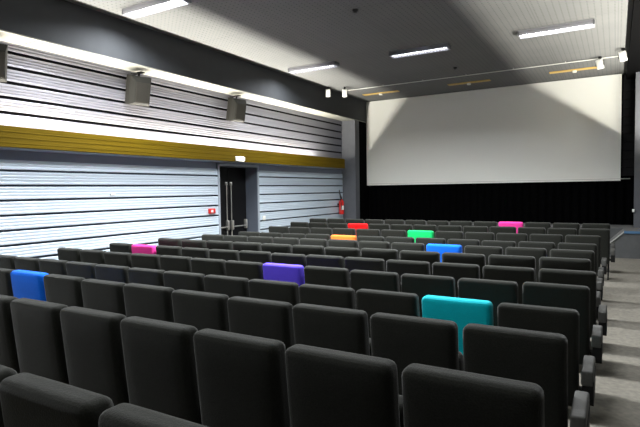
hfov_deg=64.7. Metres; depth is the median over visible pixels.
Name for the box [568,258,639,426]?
floor
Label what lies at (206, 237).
seat
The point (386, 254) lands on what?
seat
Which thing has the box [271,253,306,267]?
seat
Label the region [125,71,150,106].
wall speaker
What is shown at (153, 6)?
ceiling lamp
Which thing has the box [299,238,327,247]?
seat
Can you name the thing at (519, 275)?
seat
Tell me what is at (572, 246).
seat
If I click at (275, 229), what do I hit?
seat
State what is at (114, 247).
seat
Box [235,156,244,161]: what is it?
emergency light
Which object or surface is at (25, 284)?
seat
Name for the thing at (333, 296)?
seat
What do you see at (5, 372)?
seat
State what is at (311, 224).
seat
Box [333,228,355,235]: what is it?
seat
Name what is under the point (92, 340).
seat
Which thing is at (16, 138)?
wall panel
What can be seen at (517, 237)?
seat
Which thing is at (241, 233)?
seat
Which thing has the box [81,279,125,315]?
seat
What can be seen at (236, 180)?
door
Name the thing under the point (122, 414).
seat
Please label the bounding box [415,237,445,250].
seat
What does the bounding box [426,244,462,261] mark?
seat
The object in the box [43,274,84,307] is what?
seat
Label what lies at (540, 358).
seat
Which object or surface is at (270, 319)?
seat
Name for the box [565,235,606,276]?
seat
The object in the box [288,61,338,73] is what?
ceiling lamp
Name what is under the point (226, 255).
seat
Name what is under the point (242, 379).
seat
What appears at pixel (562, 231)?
seat
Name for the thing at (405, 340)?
seat
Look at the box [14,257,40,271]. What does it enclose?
seat
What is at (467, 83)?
ceiling strip
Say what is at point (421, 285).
seat
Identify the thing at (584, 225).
seat
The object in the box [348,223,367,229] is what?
seat
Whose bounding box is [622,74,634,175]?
slatted panel
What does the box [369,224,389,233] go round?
seat
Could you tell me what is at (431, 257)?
seat
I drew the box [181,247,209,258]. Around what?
seat
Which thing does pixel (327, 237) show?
seat
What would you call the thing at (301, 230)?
seat
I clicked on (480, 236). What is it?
seat
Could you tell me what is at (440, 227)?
seat
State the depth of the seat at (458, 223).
11.34 m
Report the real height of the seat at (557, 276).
0.923 m
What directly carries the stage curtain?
on the stage
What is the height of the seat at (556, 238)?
0.943 m
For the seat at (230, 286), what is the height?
0.934 m
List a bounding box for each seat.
[0,255,17,269]
[0,268,13,296]
[0,294,19,373]
[0,365,16,426]
[0,372,113,426]
[10,270,47,300]
[10,298,68,383]
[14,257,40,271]
[39,259,68,274]
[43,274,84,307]
[57,248,81,261]
[60,306,128,405]
[66,261,97,278]
[80,249,106,263]
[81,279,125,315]
[95,264,129,283]
[98,403,207,426]
[104,251,131,267]
[109,243,132,252]
[120,316,201,424]
[123,283,174,322]
[128,267,165,286]
[131,244,155,253]
[131,253,160,269]
[156,245,182,255]
[158,238,181,246]
[160,255,191,272]
[163,271,204,291]
[171,289,229,331]
[181,239,206,247]
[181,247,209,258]
[191,258,225,275]
[193,328,289,426]
[202,234,223,240]
[204,274,248,297]
[206,240,232,249]
[209,249,238,260]
[224,235,247,241]
[225,260,263,279]
[227,296,294,349]
[233,242,261,250]
[239,231,259,236]
[239,250,271,263]
[248,236,272,243]
[248,279,299,306]
[260,232,281,237]
[261,243,291,253]
[263,263,304,285]
[269,226,288,233]
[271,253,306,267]
[273,237,299,245]
[282,233,305,239]
[285,344,403,426]
[289,227,309,234]
[290,222,308,226]
[292,245,324,255]
[292,303,371,355]
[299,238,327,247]
[299,284,355,308]
[304,266,350,287]
[306,234,330,240]
[306,254,343,267]
[309,222,327,227]
[310,218,326,222]
[310,227,332,235]
[325,247,359,267]
[327,218,344,223]
[328,223,347,232]
[328,239,357,247]
[331,235,356,239]
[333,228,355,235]
[344,257,384,286]
[345,219,363,224]
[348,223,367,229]
[350,269,399,309]
[356,229,380,236]
[356,289,419,337]
[357,236,384,247]
[358,241,389,256]
[361,248,398,271]
[364,219,383,228]
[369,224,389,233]
[370,312,463,394]
[381,230,406,241]
[384,219,404,229]
[386,236,414,248]
[386,259,429,291]
[391,224,412,236]
[391,242,424,259]
[399,250,439,274]
[401,273,455,316]
[402,363,544,426]
[405,220,425,229]
[407,230,433,242]
[414,225,436,237]
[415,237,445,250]
[422,295,492,353]
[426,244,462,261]
[427,220,448,230]
[432,262,479,297]
[435,231,463,243]
[438,225,461,231]
[442,252,485,278]
[448,239,479,252]
[450,221,471,231]
[458,278,517,325]
[463,226,487,238]
[463,323,589,426]
[464,245,502,264]
[465,232,494,245]
[474,221,496,231]
[482,240,515,254]
[482,265,534,303]
[488,254,535,281]
[490,226,515,240]
[496,233,527,246]
[497,302,595,406]
[499,222,522,232]
[505,247,546,281]
[518,227,545,240]
[518,241,554,256]
[522,282,602,364]
[525,222,550,233]
[530,234,562,248]
[539,257,600,342]
[539,268,606,337]
[548,228,576,242]
[550,249,602,299]
[553,223,579,234]
[558,243,603,285]
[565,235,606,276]
[579,228,614,279]
[582,223,614,247]
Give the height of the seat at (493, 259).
0.960 m
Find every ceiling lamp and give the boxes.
[122,0,191,18]
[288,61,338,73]
[389,42,450,58]
[518,19,594,38]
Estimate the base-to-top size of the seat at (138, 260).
0.930 m
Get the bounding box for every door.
[220,167,229,235]
[227,168,247,235]
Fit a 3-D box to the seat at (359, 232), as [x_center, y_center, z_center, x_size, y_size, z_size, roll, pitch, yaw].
[1.035,0.771,10.049,0.531,0.943,0.396,1,3,30]
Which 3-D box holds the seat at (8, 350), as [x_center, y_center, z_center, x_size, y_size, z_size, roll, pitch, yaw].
[-2.142,1.002,3.578,0.531,0.912,0.396,1,3,30]
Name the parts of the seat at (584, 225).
backrest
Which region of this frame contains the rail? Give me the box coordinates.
[348,56,617,90]
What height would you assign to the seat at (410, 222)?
0.983 m
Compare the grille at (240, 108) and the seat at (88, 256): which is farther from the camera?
the grille at (240, 108)
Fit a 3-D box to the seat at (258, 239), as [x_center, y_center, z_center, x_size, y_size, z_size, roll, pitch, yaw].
[-0.938,0.858,8.829,0.531,0.940,0.396,1,3,30]
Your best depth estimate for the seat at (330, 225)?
11.91 m
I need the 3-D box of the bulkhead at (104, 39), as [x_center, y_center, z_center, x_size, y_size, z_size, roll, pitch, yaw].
[-3.965,-3.028,8.700,0.660,0.725,21.270,1,3,30]
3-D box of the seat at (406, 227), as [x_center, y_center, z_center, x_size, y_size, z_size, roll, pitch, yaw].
[1.891,0.703,11.289,0.531,0.939,0.396,1,3,30]
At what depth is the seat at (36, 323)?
3.12 m
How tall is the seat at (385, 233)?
0.942 m
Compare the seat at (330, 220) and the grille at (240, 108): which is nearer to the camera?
the grille at (240, 108)
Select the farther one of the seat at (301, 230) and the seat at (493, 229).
the seat at (301, 230)
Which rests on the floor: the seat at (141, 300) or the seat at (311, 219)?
the seat at (311, 219)
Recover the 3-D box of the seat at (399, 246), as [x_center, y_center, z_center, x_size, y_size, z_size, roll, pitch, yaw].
[1.368,0.888,7.475,0.531,0.937,0.396,1,3,30]
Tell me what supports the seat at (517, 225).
on the floor
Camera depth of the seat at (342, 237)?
9.00 m
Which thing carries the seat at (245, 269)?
on the floor
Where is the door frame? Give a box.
[217,163,259,234]
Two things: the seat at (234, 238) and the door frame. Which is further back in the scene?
the door frame
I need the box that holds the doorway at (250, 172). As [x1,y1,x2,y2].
[216,163,257,234]
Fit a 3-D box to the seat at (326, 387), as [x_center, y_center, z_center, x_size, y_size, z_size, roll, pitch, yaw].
[0.167,1.028,2.227,0.531,0.916,0.396,1,3,30]
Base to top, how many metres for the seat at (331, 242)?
0.944 m
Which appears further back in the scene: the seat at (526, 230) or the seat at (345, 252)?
the seat at (526, 230)
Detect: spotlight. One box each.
[325,87,330,96]
[341,87,347,96]
[596,56,603,69]
[618,48,627,61]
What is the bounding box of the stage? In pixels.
[364,221,639,258]
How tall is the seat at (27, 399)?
0.919 m
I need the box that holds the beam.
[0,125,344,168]
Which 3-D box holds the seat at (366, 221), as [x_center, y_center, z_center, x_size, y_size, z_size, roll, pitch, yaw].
[1.426,0.630,12.616,0.531,0.978,0.396,1,3,30]
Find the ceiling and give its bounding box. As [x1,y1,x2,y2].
[65,0,632,101]
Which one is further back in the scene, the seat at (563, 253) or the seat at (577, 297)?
the seat at (563, 253)
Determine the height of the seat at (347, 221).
0.981 m
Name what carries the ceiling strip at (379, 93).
attached to the ceiling
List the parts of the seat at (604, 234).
backrest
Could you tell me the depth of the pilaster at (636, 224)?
12.84 m
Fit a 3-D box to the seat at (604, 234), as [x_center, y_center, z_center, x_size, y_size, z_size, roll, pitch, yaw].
[5.145,0.742,9.383,0.584,0.941,0.396,1,3,30]
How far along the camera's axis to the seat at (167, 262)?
6.19 m
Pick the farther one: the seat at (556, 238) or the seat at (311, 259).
the seat at (556, 238)
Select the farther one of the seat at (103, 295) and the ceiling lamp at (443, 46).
the ceiling lamp at (443, 46)
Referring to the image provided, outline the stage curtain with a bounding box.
[369,176,633,224]
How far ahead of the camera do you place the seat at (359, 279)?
4.85 m
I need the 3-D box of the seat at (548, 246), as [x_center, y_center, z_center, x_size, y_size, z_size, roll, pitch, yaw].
[3.285,0.867,7.580,0.531,0.913,0.396,1,3,30]
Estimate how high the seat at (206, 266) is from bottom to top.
0.929 m
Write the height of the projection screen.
2.885 m
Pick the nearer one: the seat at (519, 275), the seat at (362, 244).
the seat at (519, 275)
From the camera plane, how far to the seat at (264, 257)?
6.66 m
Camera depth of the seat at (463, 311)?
3.56 m
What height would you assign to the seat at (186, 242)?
0.957 m
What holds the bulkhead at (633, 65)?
attached to the ceiling
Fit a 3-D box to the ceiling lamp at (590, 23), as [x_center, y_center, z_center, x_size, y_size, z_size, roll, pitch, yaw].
[4.485,-3.509,9.619,1.320,0.100,0.250,1,3,30]
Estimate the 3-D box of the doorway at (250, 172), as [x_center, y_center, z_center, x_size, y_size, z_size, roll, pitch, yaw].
[-2.188,-0.018,12.605,0.460,2.380,1.550,1,3,30]
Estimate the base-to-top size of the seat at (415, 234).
0.945 m
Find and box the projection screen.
[366,74,629,184]
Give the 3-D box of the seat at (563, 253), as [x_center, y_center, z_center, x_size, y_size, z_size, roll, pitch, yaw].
[3.236,0.911,6.377,0.584,0.937,0.396,1,3,30]
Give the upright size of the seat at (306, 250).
0.960 m
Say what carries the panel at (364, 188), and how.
on the stage
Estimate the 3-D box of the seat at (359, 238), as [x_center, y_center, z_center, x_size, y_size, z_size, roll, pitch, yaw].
[0.975,0.841,8.930,0.531,0.908,0.396,1,3,30]
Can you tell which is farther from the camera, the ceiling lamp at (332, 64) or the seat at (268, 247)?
the ceiling lamp at (332, 64)
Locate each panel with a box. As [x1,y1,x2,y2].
[359,121,368,219]
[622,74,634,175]
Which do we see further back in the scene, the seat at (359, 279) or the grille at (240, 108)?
the grille at (240, 108)
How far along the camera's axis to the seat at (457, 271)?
5.33 m
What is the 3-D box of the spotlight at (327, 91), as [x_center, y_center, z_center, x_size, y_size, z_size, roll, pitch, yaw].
[0.236,-3.594,14.927,0.190,0.293,0.142,-1,3,7]
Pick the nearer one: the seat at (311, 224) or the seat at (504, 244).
the seat at (504, 244)
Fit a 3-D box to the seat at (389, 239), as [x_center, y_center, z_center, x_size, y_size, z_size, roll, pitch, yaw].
[1.438,0.845,8.661,0.531,0.912,0.396,1,3,30]
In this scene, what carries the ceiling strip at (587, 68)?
attached to the ceiling
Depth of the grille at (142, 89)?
9.42 m
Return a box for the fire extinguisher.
[337,190,343,213]
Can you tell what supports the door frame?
attached to the wall at (49, 202)
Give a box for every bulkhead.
[0,0,365,122]
[627,0,639,79]
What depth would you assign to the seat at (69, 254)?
7.27 m
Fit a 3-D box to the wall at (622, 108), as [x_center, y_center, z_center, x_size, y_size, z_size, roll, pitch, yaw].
[5.329,-1.473,15.851,9.760,4.765,0.200,1,3,30]
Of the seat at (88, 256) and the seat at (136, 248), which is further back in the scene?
the seat at (136, 248)
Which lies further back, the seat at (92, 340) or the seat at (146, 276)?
the seat at (146, 276)
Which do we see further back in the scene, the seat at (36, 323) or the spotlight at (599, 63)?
the spotlight at (599, 63)
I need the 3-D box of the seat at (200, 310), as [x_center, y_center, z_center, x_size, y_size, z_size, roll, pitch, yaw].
[-0.777,1.020,3.771,0.531,0.919,0.396,1,3,30]
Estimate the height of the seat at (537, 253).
0.939 m
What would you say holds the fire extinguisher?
attached to the wall at (49, 202)
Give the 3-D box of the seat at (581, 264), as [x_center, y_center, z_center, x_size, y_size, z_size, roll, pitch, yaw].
[2.715,0.947,5.489,0.584,0.963,0.396,1,3,30]
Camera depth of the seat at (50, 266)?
5.96 m
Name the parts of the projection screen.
tension rod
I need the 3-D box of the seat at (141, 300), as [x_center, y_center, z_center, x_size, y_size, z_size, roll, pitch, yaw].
[-1.238,1.012,4.042,0.531,0.923,0.396,1,3,30]
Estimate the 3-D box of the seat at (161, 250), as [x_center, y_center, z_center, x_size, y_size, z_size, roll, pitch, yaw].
[-2.160,0.939,7.670,0.531,0.921,0.396,1,3,30]
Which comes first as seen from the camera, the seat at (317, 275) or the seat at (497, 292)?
the seat at (497, 292)
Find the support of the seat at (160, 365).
on the steps
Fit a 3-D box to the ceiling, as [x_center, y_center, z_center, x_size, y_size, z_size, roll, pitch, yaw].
[-0.107,-3.448,6.530,9.760,0.200,21.870,1,3,30]
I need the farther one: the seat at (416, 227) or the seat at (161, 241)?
the seat at (416, 227)
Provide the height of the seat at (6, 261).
0.933 m
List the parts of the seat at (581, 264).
backrest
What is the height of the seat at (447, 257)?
0.958 m
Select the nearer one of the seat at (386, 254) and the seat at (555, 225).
the seat at (386, 254)
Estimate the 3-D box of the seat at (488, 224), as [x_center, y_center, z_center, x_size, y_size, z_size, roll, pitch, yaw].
[3.733,0.658,11.264,0.531,0.978,0.396,1,3,30]
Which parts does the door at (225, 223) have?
vertical rod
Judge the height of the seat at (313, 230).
0.944 m
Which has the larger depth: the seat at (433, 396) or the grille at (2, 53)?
the grille at (2, 53)
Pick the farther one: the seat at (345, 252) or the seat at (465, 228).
the seat at (465, 228)
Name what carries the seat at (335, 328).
on the steps
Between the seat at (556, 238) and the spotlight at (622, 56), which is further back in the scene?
the spotlight at (622, 56)
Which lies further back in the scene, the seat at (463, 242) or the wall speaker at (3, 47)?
the seat at (463, 242)
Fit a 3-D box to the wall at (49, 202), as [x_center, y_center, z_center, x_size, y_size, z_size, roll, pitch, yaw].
[-4.411,-0.636,8.472,0.170,4.060,20.200,1,3,30]
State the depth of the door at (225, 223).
12.53 m
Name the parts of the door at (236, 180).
vertical rod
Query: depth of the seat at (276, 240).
8.36 m
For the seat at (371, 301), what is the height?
0.938 m
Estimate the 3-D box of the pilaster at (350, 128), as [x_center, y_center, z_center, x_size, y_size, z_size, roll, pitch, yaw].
[0.981,-1.107,17.180,0.660,4.040,0.300,1,3,30]
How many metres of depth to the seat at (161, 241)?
8.28 m
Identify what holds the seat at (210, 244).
on the floor
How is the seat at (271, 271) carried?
on the floor
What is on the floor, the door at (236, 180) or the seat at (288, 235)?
the seat at (288, 235)
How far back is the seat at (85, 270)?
5.70 m
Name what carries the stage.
on the floor
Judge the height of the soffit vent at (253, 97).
0.020 m
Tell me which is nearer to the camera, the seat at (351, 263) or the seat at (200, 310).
the seat at (200, 310)
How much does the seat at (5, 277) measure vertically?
0.917 m
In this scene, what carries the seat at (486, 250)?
on the floor
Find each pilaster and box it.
[341,120,359,219]
[633,72,639,227]
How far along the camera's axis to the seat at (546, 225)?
10.52 m
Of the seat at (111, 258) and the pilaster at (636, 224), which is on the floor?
the seat at (111, 258)
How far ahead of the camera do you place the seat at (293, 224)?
12.44 m
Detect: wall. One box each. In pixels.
[0,41,342,259]
[616,75,634,224]
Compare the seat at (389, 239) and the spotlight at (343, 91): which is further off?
the spotlight at (343, 91)
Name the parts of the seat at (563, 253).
backrest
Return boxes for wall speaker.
[0,44,7,81]
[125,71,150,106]
[226,95,245,122]
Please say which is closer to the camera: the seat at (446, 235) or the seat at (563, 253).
the seat at (563, 253)
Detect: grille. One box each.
[0,51,4,77]
[135,82,150,103]
[235,103,245,119]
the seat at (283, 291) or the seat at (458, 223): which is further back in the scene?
the seat at (458, 223)
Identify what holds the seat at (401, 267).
on the floor
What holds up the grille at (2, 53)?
attached to the wall speaker at (3, 47)
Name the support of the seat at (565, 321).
on the floor
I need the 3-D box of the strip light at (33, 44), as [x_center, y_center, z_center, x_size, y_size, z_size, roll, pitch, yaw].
[-4.228,-2.623,8.081,0.260,0.020,0.840,1,3,30]
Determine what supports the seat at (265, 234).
on the floor
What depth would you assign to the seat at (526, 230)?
9.77 m
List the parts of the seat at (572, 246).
backrest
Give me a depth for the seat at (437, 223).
11.62 m
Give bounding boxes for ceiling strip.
[362,90,399,95]
[447,79,490,85]
[549,67,596,73]
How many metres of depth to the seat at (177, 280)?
4.89 m
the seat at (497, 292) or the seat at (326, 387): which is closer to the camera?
the seat at (326, 387)
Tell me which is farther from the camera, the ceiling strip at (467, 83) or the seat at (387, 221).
the ceiling strip at (467, 83)
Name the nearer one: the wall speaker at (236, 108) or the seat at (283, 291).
the seat at (283, 291)
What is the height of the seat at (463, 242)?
0.912 m

